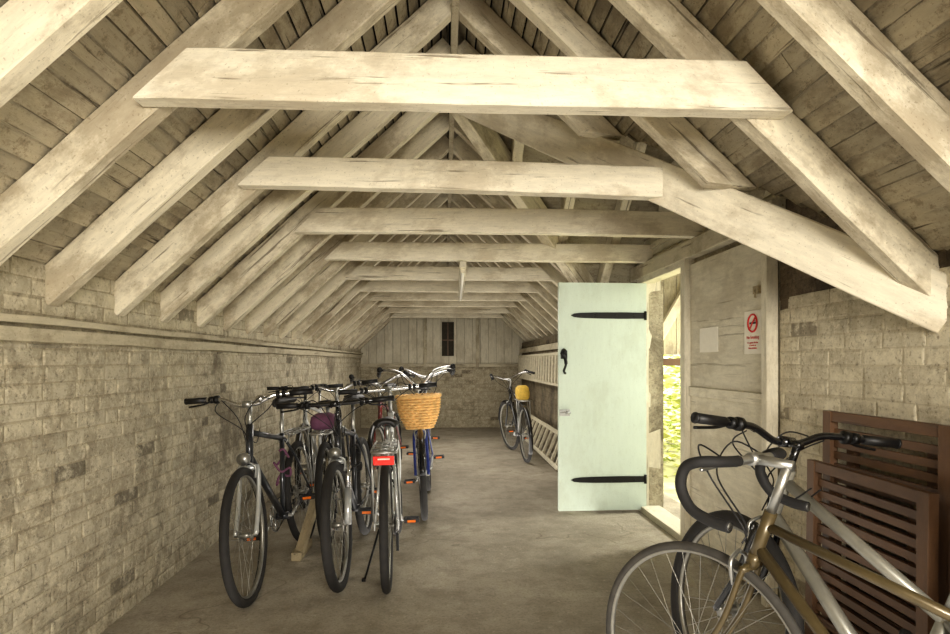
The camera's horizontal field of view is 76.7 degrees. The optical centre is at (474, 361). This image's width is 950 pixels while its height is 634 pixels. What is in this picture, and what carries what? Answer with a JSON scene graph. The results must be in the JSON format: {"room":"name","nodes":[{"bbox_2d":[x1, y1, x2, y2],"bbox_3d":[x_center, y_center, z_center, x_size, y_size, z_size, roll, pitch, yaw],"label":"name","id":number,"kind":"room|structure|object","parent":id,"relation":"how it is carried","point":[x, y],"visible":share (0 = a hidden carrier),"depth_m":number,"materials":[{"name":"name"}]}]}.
{"room":"bicycle shed","nodes":[
{"label":"bicycle shed","id":0,"kind":"room"},
{"bbox_2d":[0,255,360,633],"bbox_3d":[-1.832,0.382,4.213,0.206,1.643,13.600,0,0,-3],"label":"wall","id":1,"kind":"structure","parent":0,"point":[111,485],"depth_m":2.77,"materials":[{"name":"brick"}]},
{"bbox_2d":[0,313,362,357],"bbox_3d":[-1.722,-0.120,4.218,0.073,0.098,13.400,0,0,-3],"label":"trim","id":2,"kind":"structure","parent":1,"relation":"attached to","point":[10,333],"depth_m":2.81,"materials":[{"name":"paint"}]},
{"bbox_2d":[361,318,524,427],"bbox_3d":[-0.511,-0.349,11.075,3.500,3.103,0.226,0,0,-3],"label":"wall","id":3,"kind":"structure","parent":0,"point":[469,398],"depth_m":10.98,"materials":[{"name":"wood"}]},
{"bbox_2d":[360,318,517,367],"bbox_3d":[-0.504,-0.350,10.934,3.140,0.900,0.072,0,0,-3],"label":"trim","id":4,"kind":"structure","parent":3,"relation":"attached to","point":[425,365],"depth_m":10.90,"materials":[{"name":"paint"}]},
{"bbox_2d":[442,322,453,355],"bbox_3d":[-0.494,-0.420,10.947,0.220,0.620,0.035,0,0,-3],"label":"window","id":5,"kind":"structure","parent":3,"relation":"in","point":[447,327],"depth_m":10.94,"materials":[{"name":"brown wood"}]},
{"bbox_2d":[101,427,804,633],"bbox_3d":[-0.168,1.300,4.297,3.900,0.200,13.800,0,0,-3],"label":"floor","id":6,"kind":"structure","parent":0,"point":[494,552],"depth_m":3.42,"materials":[{"name":"concrete"}]},
{"bbox_2d":[184,388,315,607],"bbox_3d":[-1.143,0.672,3.514,0.636,1.063,1.624,0,0,17],"label":"bicycle","id":7,"kind":"object","parent":6,"relation":"on","point":[247,462],"visible":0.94,"depth_m":3.21,"materials":[{"name":"grey paint"}]},
{"bbox_2d":[291,499,315,560],"bbox_3d":[-1.042,1.024,3.752,0.142,0.344,0.300,0,0,-3],"label":"stand","id":8,"kind":"object","parent":6,"relation":"on","point":[304,543],"visible":0.95,"depth_m":3.69,"materials":[{"name":"brown wood"}]},
{"bbox_2d":[267,383,342,507],"bbox_3d":[-1.396,0.694,5.498,0.620,1.020,1.667,0,0,13],"label":"bicycle","id":9,"kind":"object","parent":6,"relation":"on","point":[298,437],"visible":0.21,"depth_m":5.12,"materials":[{"name":"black metal"}]},
{"bbox_2d":[276,394,393,592],"bbox_3d":[-0.707,0.695,3.692,0.633,1.017,1.640,0,0,14],"label":"bicycle","id":10,"kind":"object","parent":6,"relation":"on","point":[352,501],"visible":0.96,"depth_m":3.33,"materials":[{"name":"grey paint"}]},
{"bbox_2d":[292,379,377,543],"bbox_3d":[-1.129,0.668,4.475,0.619,1.070,1.653,0,0,7],"label":"bicycle","id":11,"kind":"object","parent":6,"relation":"on","point":[316,424],"visible":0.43,"depth_m":3.95,"materials":[{"name":"black paint"}]},
{"bbox_2d":[349,371,414,498],"bbox_3d":[-0.820,0.639,5.728,0.602,1.126,1.662,0,0,18],"label":"bicycle","id":12,"kind":"object","parent":6,"relation":"on","point":[371,439],"visible":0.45,"depth_m":5.40,"materials":[{"name":"red paint"}]},
{"bbox_2d":[338,382,436,593],"bbox_3d":[-0.614,0.668,3.688,0.613,1.069,1.647,0,0,7],"label":"bicycle","id":13,"kind":"object","parent":6,"relation":"on","point":[389,523],"visible":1,"depth_m":3.29,"materials":[{"name":"silver metal"}]},
{"bbox_2d":[373,455,393,465],"bbox_3d":[-0.455,0.490,2.989,0.105,0.045,0.028,-1,0,-6],"label":"tail light","id":14,"kind":"object","parent":13,"relation":"on","point":[387,459],"depth_m":2.98,"materials":[{"name":"red plastic"}]},
{"bbox_2d":[377,364,455,520],"bbox_3d":[-0.424,0.608,5.106,0.660,1.191,1.632,0,0,17],"label":"bicycle","id":15,"kind":"object","parent":6,"relation":"on","point":[418,412],"visible":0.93,"depth_m":4.54,"materials":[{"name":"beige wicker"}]},
{"bbox_2d":[395,393,441,429],"bbox_3d":[-0.427,0.377,4.615,0.358,0.272,0.271,-4,0,-3],"label":"wicker basket","id":16,"kind":"object","parent":15,"relation":"on","point":[416,411],"depth_m":4.52,"materials":[{"name":"wicker"}]},
{"bbox_2d":[398,366,453,480],"bbox_3d":[-0.580,0.623,6.540,0.602,1.159,1.627,0,0,-21],"label":"bicycle","id":17,"kind":"object","parent":6,"relation":"on","point":[401,368],"visible":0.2,"depth_m":6.24,"materials":[{"name":"silver paint"}]},
{"bbox_2d":[490,369,534,462],"bbox_3d":[0.465,0.650,7.696,0.599,1.107,1.663,0,0,7],"label":"bicycle","id":18,"kind":"object","parent":6,"relation":"on","point":[522,393],"visible":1,"depth_m":7.45,"materials":[{"name":"black paint"}]},
{"bbox_2d":[524,414,557,470],"bbox_3d":[0.897,1.013,8.056,0.174,0.374,3.000,0,0,-3],"label":"ladder","id":19,"kind":"object","parent":6,"relation":"on","point":[550,461],"visible":0.66,"depth_m":7.72,"materials":[{"name":"paint"}]},
{"bbox_2d":[606,441,949,633],"bbox_3d":[0.968,0.707,1.328,0.449,0.992,1.709,0,0,-37],"label":"bicycle","id":20,"kind":"object","parent":6,"relation":"on","point":[758,555],"visible":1,"depth_m":1.57,"materials":[{"name":"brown metal"}]},
{"bbox_2d":[670,412,949,633],"bbox_3d":[1.180,0.677,1.692,0.710,1.053,1.643,0,0,-36],"label":"bicycle","id":21,"kind":"object","parent":6,"relation":"on","point":[837,616],"visible":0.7,"depth_m":1.90,"materials":[{"name":"silver metal"}]},
{"bbox_2d":[805,459,938,633],"bbox_3d":[1.396,0.800,2.143,0.066,0.801,0.652,1,0,-1],"label":"wooden panel","id":22,"kind":"object","parent":6,"relation":"on","point":[921,525],"visible":0.7,"depth_m":2.08,"materials":[{"name":"brown wood"}]},
{"bbox_2d":[822,410,949,633],"bbox_3d":[1.482,0.700,2.167,0.066,1.000,0.632,0,0,-3],"label":"wooden panel","id":23,"kind":"object","parent":6,"relation":"on","point":[937,461],"visible":0.37,"depth_m":2.08,"materials":[{"name":"brown wood"}]},
{"bbox_2d":[0,0,949,299],"bbox_3d":[-0.148,-1.068,4.298,3.620,1.771,13.400,0,0,-3],"label":"ceiling","id":24,"kind":"structure","parent":0,"point":[131,35],"depth_m":1.93,"materials":[{"name":"brown wood"}]},
{"bbox_2d":[0,0,122,107],"bbox_3d":[-0.833,-0.996,1.440,1.664,1.563,0.074,0,0,-3],"label":"rafter","id":25,"kind":"object","parent":24,"relation":"attached to","point":[33,33],"visible":1,"depth_m":1.40,"materials":[{"name":"beige wood"}]},
{"bbox_2d":[0,0,298,265],"bbox_3d":[-0.858,-0.997,1.911,1.662,1.565,0.073,0,0,-3],"label":"rafter","id":26,"kind":"object","parent":24,"relation":"attached to","point":[77,161],"visible":0.84,"depth_m":1.86,"materials":[{"name":"beige wood"}]},
{"bbox_2d":[45,0,400,306],"bbox_3d":[-0.881,-0.998,2.360,1.664,1.563,0.073,0,0,-3],"label":"rafter","id":27,"kind":"object","parent":24,"relation":"attached to","point":[345,23],"visible":0.77,"depth_m":2.32,"materials":[{"name":"beige wood"}]},
{"bbox_2d":[114,0,451,316],"bbox_3d":[-0.905,-0.997,2.837,1.661,1.566,0.074,0,0,-3],"label":"rafter","id":28,"kind":"object","parent":24,"relation":"attached to","point":[137,282],"visible":0.68,"depth_m":2.80,"materials":[{"name":"beige wood"}]},
{"bbox_2d":[160,38,450,321],"bbox_3d":[-0.928,-0.998,3.283,1.662,1.563,0.074,0,0,-3],"label":"rafter","id":29,"kind":"object","parent":24,"relation":"attached to","point":[275,206],"visible":0.64,"depth_m":3.24,"materials":[{"name":"beige wood"}]},
{"bbox_2d":[197,111,437,327],"bbox_3d":[-0.952,-0.997,3.755,1.663,1.563,0.074,0,0,-3],"label":"rafter","id":30,"kind":"object","parent":24,"relation":"attached to","point":[409,124],"visible":0.68,"depth_m":3.71,"materials":[{"name":"beige wood"}]},
{"bbox_2d":[295,208,704,238],"bbox_3d":[0.172,-0.866,3.727,2.539,0.163,0.073,0,0,-3],"label":"beam","id":31,"kind":"structure","parent":30,"relation":"attached to","point":[474,221],"depth_m":3.69,"materials":[{"name":"beige wood"}]},
{"bbox_2d":[223,113,454,330],"bbox_3d":[-0.974,-0.996,4.200,1.664,1.563,0.074,0,0,-3],"label":"rafter","id":32,"kind":"object","parent":24,"relation":"attached to","point":[305,247],"visible":0.57,"depth_m":4.16,"materials":[{"name":"beige wood"}]},
{"bbox_2d":[245,135,448,333],"bbox_3d":[-0.998,-0.997,4.660,1.662,1.564,0.073,0,0,-3],"label":"rafter","id":33,"kind":"object","parent":24,"relation":"attached to","point":[439,149],"visible":0.45,"depth_m":4.61,"materials":[{"name":"beige wood"}]},
{"bbox_2d":[325,242,652,262],"bbox_3d":[0.120,-0.847,4.645,2.531,0.138,0.073,0,0,-3],"label":"beam","id":34,"kind":"structure","parent":33,"relation":"attached to","point":[346,251],"depth_m":4.61,"materials":[{"name":"beige wood"}]},
{"bbox_2d":[263,156,447,336],"bbox_3d":[-1.020,-0.997,5.115,1.662,1.564,0.074,0,0,-3],"label":"rafter","id":35,"kind":"object","parent":24,"relation":"attached to","point":[329,270],"visible":0.33,"depth_m":5.07,"materials":[{"name":"beige wood"}]},
{"bbox_2d":[279,193,440,338],"bbox_3d":[-1.044,-0.997,5.591,1.663,1.563,0.073,0,0,-3],"label":"rafter","id":36,"kind":"object","parent":24,"relation":"attached to","point":[424,200],"visible":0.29,"depth_m":5.54,"materials":[{"name":"beige wood"}]},
{"bbox_2d":[292,193,451,340],"bbox_3d":[-1.068,-0.997,6.044,1.663,1.563,0.074,0,0,-3],"label":"rafter","id":37,"kind":"object","parent":24,"relation":"attached to","point":[442,198],"visible":0.31,"depth_m":6.00,"materials":[{"name":"beige wood"}]},
{"bbox_2d":[312,234,432,343],"bbox_3d":[-1.115,-0.997,6.974,1.662,1.564,0.074,0,0,-3],"label":"rafter","id":38,"kind":"object","parent":24,"relation":"attached to","point":[351,304],"visible":0.26,"depth_m":6.92,"materials":[{"name":"beige wood"}]},
{"bbox_2d":[303,202,446,341],"bbox_3d":[-1.091,-0.997,6.515,1.664,1.562,0.074,0,0,-3],"label":"rafter","id":39,"kind":"object","parent":24,"relation":"attached to","point":[354,291],"visible":0.3,"depth_m":6.47,"materials":[{"name":"beige wood"}]},
{"bbox_2d":[321,234,440,344],"bbox_3d":[-1.137,-0.996,7.432,1.665,1.562,0.073,0,0,-3],"label":"rafter","id":40,"kind":"object","parent":24,"relation":"attached to","point":[434,237],"visible":0.25,"depth_m":7.38,"materials":[{"name":"beige wood"}]},
{"bbox_2d":[370,292,525,300],"bbox_3d":[-0.326,-0.816,7.386,1.923,0.123,0.073,0,0,-3],"label":"beam","id":41,"kind":"structure","parent":40,"relation":"attached to","point":[379,296],"depth_m":7.35,"materials":[{"name":"beige wood"}]},
{"bbox_2d":[328,234,446,345],"bbox_3d":[-1.162,-0.998,7.889,1.663,1.563,0.073,0,0,-3],"label":"rafter","id":42,"kind":"object","parent":24,"relation":"attached to","point":[443,237],"visible":0.26,"depth_m":7.84,"materials":[{"name":"beige wood"}]},
{"bbox_2d":[340,261,434,346],"bbox_3d":[-1.207,-0.997,8.798,1.664,1.562,0.074,0,0,-3],"label":"rafter","id":43,"kind":"object","parent":24,"relation":"attached to","point":[355,331],"visible":0.24,"depth_m":8.74,"materials":[{"name":"beige wood"}]},
{"bbox_2d":[334,238,446,345],"bbox_3d":[-1.184,-0.997,8.341,1.664,1.563,0.074,0,0,-3],"label":"rafter","id":44,"kind":"object","parent":24,"relation":"attached to","point":[374,307],"visible":0.27,"depth_m":8.29,"materials":[{"name":"beige wood"}]},
{"bbox_2d":[345,261,440,347],"bbox_3d":[-1.230,-0.996,9.250,1.665,1.561,0.074,0,0,-3],"label":"rafter","id":45,"kind":"object","parent":24,"relation":"attached to","point":[435,263],"visible":0.18,"depth_m":9.20,"materials":[{"name":"beige wood"}]},
{"bbox_2d":[350,262,444,347],"bbox_3d":[-1.254,-0.997,9.715,1.663,1.564,0.073,0,0,-3],"label":"rafter","id":46,"kind":"object","parent":24,"relation":"attached to","point":[439,264],"visible":0.22,"depth_m":9.66,"materials":[{"name":"beige wood"}]},
{"bbox_2d":[354,262,446,348],"bbox_3d":[-1.277,-0.997,10.175,1.664,1.562,0.074,0,0,-3],"label":"rafter","id":47,"kind":"object","parent":24,"relation":"attached to","point":[388,316],"visible":0.18,"depth_m":10.12,"materials":[{"name":"beige wood"}]},
{"bbox_2d":[358,266,445,349],"bbox_3d":[-1.301,-0.998,10.648,1.664,1.563,0.074,0,0,-3],"label":"rafter","id":48,"kind":"object","parent":24,"relation":"attached to","point":[385,323],"visible":0.2,"depth_m":10.59,"materials":[{"name":"beige wood"}]},
{"bbox_2d":[446,0,459,266],"bbox_3d":[-0.168,-1.744,4.297,0.038,0.202,13.400,0,0,-3],"label":"board","id":49,"kind":"object","parent":24,"relation":"attached to","point":[455,3],"visible":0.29,"depth_m":3.15,"materials":[{"name":"beige wood"}]},
{"bbox_2d":[457,113,947,333],"bbox_3d":[0.727,-0.922,2.864,0.104,1.657,2.569,0,0,-44],"label":"rafter","id":50,"kind":"object","parent":49,"relation":"attached to","point":[825,253],"visible":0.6,"depth_m":2.38,"materials":[{"name":"beige wood"}]},
{"bbox_2d":[238,156,662,200],"bbox_3d":[-0.052,-0.831,2.729,2.043,0.200,0.073,0,0,1],"label":"beam","id":51,"kind":"structure","parent":50,"relation":"attached to","point":[537,179],"depth_m":2.70,"materials":[{"name":"beige wood"}]},
{"bbox_2d":[454,120,479,154],"bbox_3d":[0.057,-1.588,4.269,0.489,0.379,0.073,0,0,-3],"label":"rafter","id":52,"kind":"object","parent":24,"relation":"attached to","point":[457,128],"visible":0.26,"depth_m":4.23,"materials":[{"name":"beige wood"}]},
{"bbox_2d":[457,39,479,53],"bbox_3d":[0.068,-1.621,3.342,0.417,0.314,0.074,0,0,-3],"label":"rafter","id":53,"kind":"object","parent":24,"relation":"attached to","point":[464,47],"visible":0.09,"depth_m":3.30,"materials":[{"name":"beige wood"}]},
{"bbox_2d":[453,135,516,208],"bbox_3d":[0.238,-1.399,4.740,0.899,0.758,0.074,0,0,-3],"label":"rafter","id":54,"kind":"object","parent":24,"relation":"attached to","point":[462,150],"visible":0.2,"depth_m":4.69,"materials":[{"name":"beige wood"}]},
{"bbox_2d":[448,266,527,341],"bbox_3d":[0.318,-0.998,10.729,1.664,1.563,0.074,0,0,-3],"label":"rafter","id":55,"kind":"object","parent":24,"relation":"attached to","point":[514,329],"visible":0.14,"depth_m":10.71,"materials":[{"name":"beige wood"}]},
{"bbox_2d":[449,262,531,340],"bbox_3d":[0.341,-0.998,10.271,1.664,1.562,0.073,0,0,-3],"label":"rafter","id":56,"kind":"object","parent":24,"relation":"attached to","point":[504,315],"visible":0.12,"depth_m":10.26,"materials":[{"name":"beige wood"}]},
{"bbox_2d":[390,313,503,317],"bbox_3d":[-0.465,-0.807,10.142,1.923,0.123,0.072,0,0,-3],"label":"beam","id":57,"kind":"structure","parent":56,"relation":"attached to","point":[395,315],"depth_m":10.11,"materials":[{"name":"beige wood"}]},
{"bbox_2d":[451,261,536,339],"bbox_3d":[0.365,-0.997,9.812,1.664,1.562,0.073,0,0,-3],"label":"rafter","id":58,"kind":"object","parent":24,"relation":"attached to","point":[454,263],"visible":0.18,"depth_m":9.80,"materials":[{"name":"beige wood"}]},
{"bbox_2d":[455,261,541,338],"bbox_3d":[0.389,-0.997,9.330,1.664,1.562,0.074,0,0,-3],"label":"rafter","id":59,"kind":"object","parent":24,"relation":"attached to","point":[509,309],"visible":0.16,"depth_m":9.31,"materials":[{"name":"beige wood"}]},
{"bbox_2d":[385,307,509,312],"bbox_3d":[-0.419,-0.814,9.224,1.923,0.123,0.073,0,0,-3],"label":"beam","id":60,"kind":"structure","parent":59,"relation":"attached to","point":[391,309],"depth_m":9.19,"materials":[{"name":"beige wood"}]},
{"bbox_2d":[449,238,552,335],"bbox_3d":[0.435,-0.997,8.412,1.660,1.566,0.074,0,0,-3],"label":"rafter","id":61,"kind":"object","parent":24,"relation":"attached to","point":[520,307],"visible":0.18,"depth_m":8.39,"materials":[{"name":"beige wood"}]},
{"bbox_2d":[378,301,516,306],"bbox_3d":[-0.372,-0.825,8.305,1.923,0.123,0.072,0,0,-3],"label":"beam","id":62,"kind":"structure","parent":61,"relation":"attached to","point":[384,303],"depth_m":8.27,"materials":[{"name":"beige wood"}]},
{"bbox_2d":[450,234,557,334],"bbox_3d":[0.457,-0.996,7.969,1.663,1.564,0.073,0,0,-3],"label":"rafter","id":63,"kind":"object","parent":24,"relation":"attached to","point":[526,305],"visible":0.23,"depth_m":7.95,"materials":[{"name":"beige wood"}]},
{"bbox_2d":[451,194,557,300],"bbox_3d":[0.550,-0.997,6.134,1.664,1.562,0.073,0,0,-3],"label":"rafter","id":64,"kind":"object","parent":24,"relation":"attached to","point":[457,199],"visible":0.15,"depth_m":6.09,"materials":[{"name":"beige wood"}]},
{"bbox_2d":[451,201,557,311],"bbox_3d":[0.529,-0.998,6.575,1.664,1.563,0.074,0,0,-3],"label":"rafter","id":65,"kind":"object","parent":24,"relation":"attached to","point":[541,290],"visible":0.16,"depth_m":6.55,"materials":[{"name":"beige wood"}]},
{"bbox_2d":[359,280,537,292],"bbox_3d":[-0.279,-0.814,6.467,1.923,0.123,0.073,0,0,-3],"label":"beam","id":66,"kind":"structure","parent":65,"relation":"attached to","point":[372,285],"depth_m":6.43,"materials":[{"name":"beige wood"}]},
{"bbox_2d":[455,234,557,330],"bbox_3d":[0.481,-0.996,7.494,1.664,1.562,0.074,0,0,-3],"label":"rafter","id":67,"kind":"object","parent":24,"relation":"attached to","point":[463,237],"visible":0.19,"depth_m":7.47,"materials":[{"name":"beige wood"}]},
{"bbox_2d":[466,262,547,337],"bbox_3d":[0.410,-0.996,8.884,1.663,1.564,0.073,0,0,-3],"label":"rafter","id":68,"kind":"object","parent":24,"relation":"attached to","point":[516,310],"visible":0.2,"depth_m":8.87,"materials":[{"name":"beige wood"}]},
{"bbox_2d":[453,156,566,278],"bbox_3d":[0.418,-1.209,5.187,1.305,1.137,0.072,0,0,-3],"label":"rafter","id":69,"kind":"object","parent":24,"relation":"attached to","point":[494,201],"visible":0.12,"depth_m":5.14,"materials":[{"name":"beige wood"}]},
{"bbox_2d":[465,234,557,321],"bbox_3d":[0.505,-0.998,7.043,1.663,1.562,0.073,0,0,-3],"label":"rafter","id":70,"kind":"object","parent":24,"relation":"attached to","point":[546,306],"visible":0.17,"depth_m":7.02,"materials":[{"name":"beige wood"}]},
{"bbox_2d":[460,194,568,286],"bbox_3d":[0.574,-0.997,5.666,1.664,1.562,0.073,0,0,-3],"label":"rafter","id":71,"kind":"object","parent":24,"relation":"attached to","point":[474,200],"visible":0.14,"depth_m":5.63,"materials":[{"name":"beige wood"}]},
{"bbox_2d":[345,266,553,280],"bbox_3d":[-0.233,-0.816,5.548,1.923,0.123,0.073,0,0,-3],"label":"beam","id":72,"kind":"structure","parent":71,"relation":"attached to","point":[417,273],"depth_m":5.51,"materials":[{"name":"beige wood"}]},
{"bbox_2d":[458,261,465,300],"bbox_3d":[-0.121,-0.685,5.351,0.050,0.080,2.100,0,0,-2],"label":"fluorescent light","id":73,"kind":"object","parent":72,"relation":"attached to","point":[462,264],"visible":1,"depth_m":4.78,"materials":[{"name":"paint"}]},
{"bbox_2d":[511,139,523,161],"bbox_3d":[0.296,-1.542,4.034,0.074,0.514,0.568,0,0,-3],"label":"rafter","id":74,"kind":"object","parent":24,"relation":"attached to","point":[517,148],"visible":0.19,"depth_m":4.08,"materials":[{"name":"beige wood"}]},
{"bbox_2d":[451,0,622,140],"bbox_3d":[0.295,-1.431,2.886,0.826,0.693,0.074,0,0,-3],"label":"rafter","id":75,"kind":"object","parent":24,"relation":"attached to","point":[476,16],"visible":0.56,"depth_m":2.85,"materials":[{"name":"beige wood"}]},
{"bbox_2d":[559,197,575,243],"bbox_3d":[0.704,-1.346,4.292,0.072,0.904,1.042,0,0,-3],"label":"rafter","id":76,"kind":"object","parent":24,"relation":"attached to","point":[567,202],"visible":0.13,"depth_m":4.44,"materials":[{"name":"beige wood"}]},
{"bbox_2d":[596,142,646,282],"bbox_3d":[1.111,-1.150,4.550,0.074,1.295,1.517,0,0,-3],"label":"rafter","id":77,"kind":"object","parent":24,"relation":"attached to","point":[605,269],"visible":0.19,"depth_m":4.70,"materials":[{"name":"beige wood"}]},
{"bbox_2d":[612,135,633,147],"bbox_3d":[0.749,-1.437,3.402,0.074,0.723,0.822,0,0,-3],"label":"rafter","id":78,"kind":"object","parent":24,"relation":"attached to","point":[626,141],"visible":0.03,"depth_m":3.04,"materials":[{"name":"beige wood"}]},
{"bbox_2d":[509,0,755,191],"bbox_3d":[0.523,-1.242,2.429,1.232,1.074,0.073,0,0,-3],"label":"rafter","id":79,"kind":"object","parent":24,"relation":"attached to","point":[556,19],"visible":0.69,"depth_m":2.41,"materials":[{"name":"beige wood"}]},
{"bbox_2d":[743,188,765,199],"bbox_3d":[1.181,-1.241,3.186,0.074,1.117,1.293,0,0,-3],"label":"rafter","id":80,"kind":"object","parent":24,"relation":"attached to","point":[756,193],"visible":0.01,"depth_m":2.58,"materials":[{"name":"brown wood"}]},
{"bbox_2d":[608,0,938,295],"bbox_3d":[0.761,-0.997,1.987,1.666,1.560,0.074,0,0,-3],"label":"rafter","id":81,"kind":"object","parent":24,"relation":"attached to","point":[668,25],"visible":0.77,"depth_m":1.98,"materials":[{"name":"beige wood"}]},
{"bbox_2d":[133,48,792,118],"bbox_3d":[-0.012,-0.868,1.875,2.029,0.159,0.073,0,0,-3],"label":"beam","id":82,"kind":"structure","parent":81,"relation":"attached to","point":[227,78],"depth_m":1.84,"materials":[{"name":"beige wood"}]},
{"bbox_2d":[757,0,949,192],"bbox_3d":[0.782,-0.997,1.552,1.661,1.565,0.074,0,0,-3],"label":"rafter","id":83,"kind":"object","parent":24,"relation":"attached to","point":[836,33],"visible":1,"depth_m":1.53,"materials":[{"name":"beige wood"}]},
{"bbox_2d":[689,244,760,583],"bbox_3d":[1.440,0.270,3.460,0.033,1.820,0.951,0,0,-3],"label":"wall","id":84,"kind":"structure","parent":0,"point":[726,382],"depth_m":3.44,"materials":[{"name":"beige wood"}]},
{"bbox_2d":[700,326,717,351],"bbox_3d":[1.424,-0.135,3.657,0.003,0.150,0.250,0,0,-3],"label":"paper notice","id":85,"kind":"object","parent":84,"relation":"attached to","point":[708,336],"visible":1,"depth_m":3.64,"materials":[{"name":"white paper"}]},
{"bbox_2d":[744,309,760,353],"bbox_3d":[1.446,-0.155,3.127,0.010,0.225,0.175,0,0,-3],"label":"no smoking sign","id":86,"kind":"object","parent":84,"relation":"attached to","point":[752,319],"visible":1,"depth_m":3.13,"materials":[{"name":"paper"}]},
{"bbox_2d":[753,285,760,297],"bbox_3d":[1.443,-0.360,3.077,0.026,0.060,0.050,0,0,-3],"label":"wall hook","id":87,"kind":"object","parent":84,"relation":"attached to","point":[756,289],"visible":0.96,"depth_m":3.06,"materials":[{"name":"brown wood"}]},
{"bbox_2d":[522,160,949,624],"bbox_3d":[1.407,-0.364,4.377,0.426,3.135,13.400,0,0,-3],"label":"wall","id":88,"kind":"structure","parent":0,"point":[840,351],"depth_m":2.54,"materials":[{"name":"brick"}]},
{"bbox_2d":[451,113,595,282],"bbox_3d":[0.600,-0.972,4.672,0.093,1.600,2.460,0,0,39],"label":"rafter","id":89,"kind":"object","parent":88,"relation":"attached to","point":[488,143],"visible":0.3,"depth_m":4.11,"materials":[{"name":"beige wood"}]},
{"bbox_2d":[517,352,557,385],"bbox_3d":[0.916,0.085,8.557,0.066,0.404,4.600,0,0,-3],"label":"ladder","id":90,"kind":"object","parent":88,"relation":"attached to","point":[545,365],"visible":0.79,"depth_m":8.24,"materials":[{"name":"paint"}]},
{"bbox_2d":[520,343,557,352],"bbox_3d":[1.001,-0.200,8.311,0.083,0.082,5.500,0,0,-3],"label":"trim","id":91,"kind":"structure","parent":88,"relation":"attached to","point":[553,346],"depth_m":8.65,"materials":[{"name":"paint"}]},
{"bbox_2d":[558,282,646,510],"bbox_3d":[1.018,0.275,4.771,0.711,1.810,0.085,0,0,-4],"label":"door","id":92,"kind":"structure","parent":88,"relation":"in","point":[602,326],"depth_m":4.77,"materials":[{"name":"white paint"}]},
{"bbox_2d":[637,253,777,607],"bbox_3d":[1.458,0.253,3.921,0.173,1.906,1.978,0,0,-3],"label":"trim","id":93,"kind":"structure","parent":88,"relation":"attached to","point":[677,527],"depth_m":3.94,"materials":[{"name":"beige wood"}]},
{"bbox_2d":[630,198,785,281],"bbox_3d":[1.401,-0.797,3.976,0.072,0.247,2.200,0,0,-3],"label":"trim","id":94,"kind":"structure","parent":88,"relation":"attached to","point":[709,241],"depth_m":3.90,"materials":[{"name":"paint"}]},
{"label":"outside","id":95,"kind":"structure","parent":0,"visible":0},
{"bbox_2d":[663,420,679,502],"bbox_3d":[4.990,1.350,6.261,7.000,0.200,14.000,0,0,-3],"label":"ground","id":96,"kind":"structure","parent":95,"point":[669,489],"depth_m":6.92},
{"bbox_2d":[663,355,679,477],"bbox_3d":[3.248,0.279,8.065,2.855,1.995,3.344,0,0,-3],"label":"bush","id":97,"kind":"object","parent":96,"relation":"on","point":[672,401],"visible":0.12,"depth_m":7.31,"materials":[{"name":"green plant"}]},
{"bbox_2d":[663,274,680,365],"bbox_3d":[2.379,-0.013,5.407,1.704,2.426,1.391,0,0,-3],"label":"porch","id":98,"kind":"object","parent":96,"relation":"on","point":[671,286],"visible":0.07,"depth_m":6.00,"materials":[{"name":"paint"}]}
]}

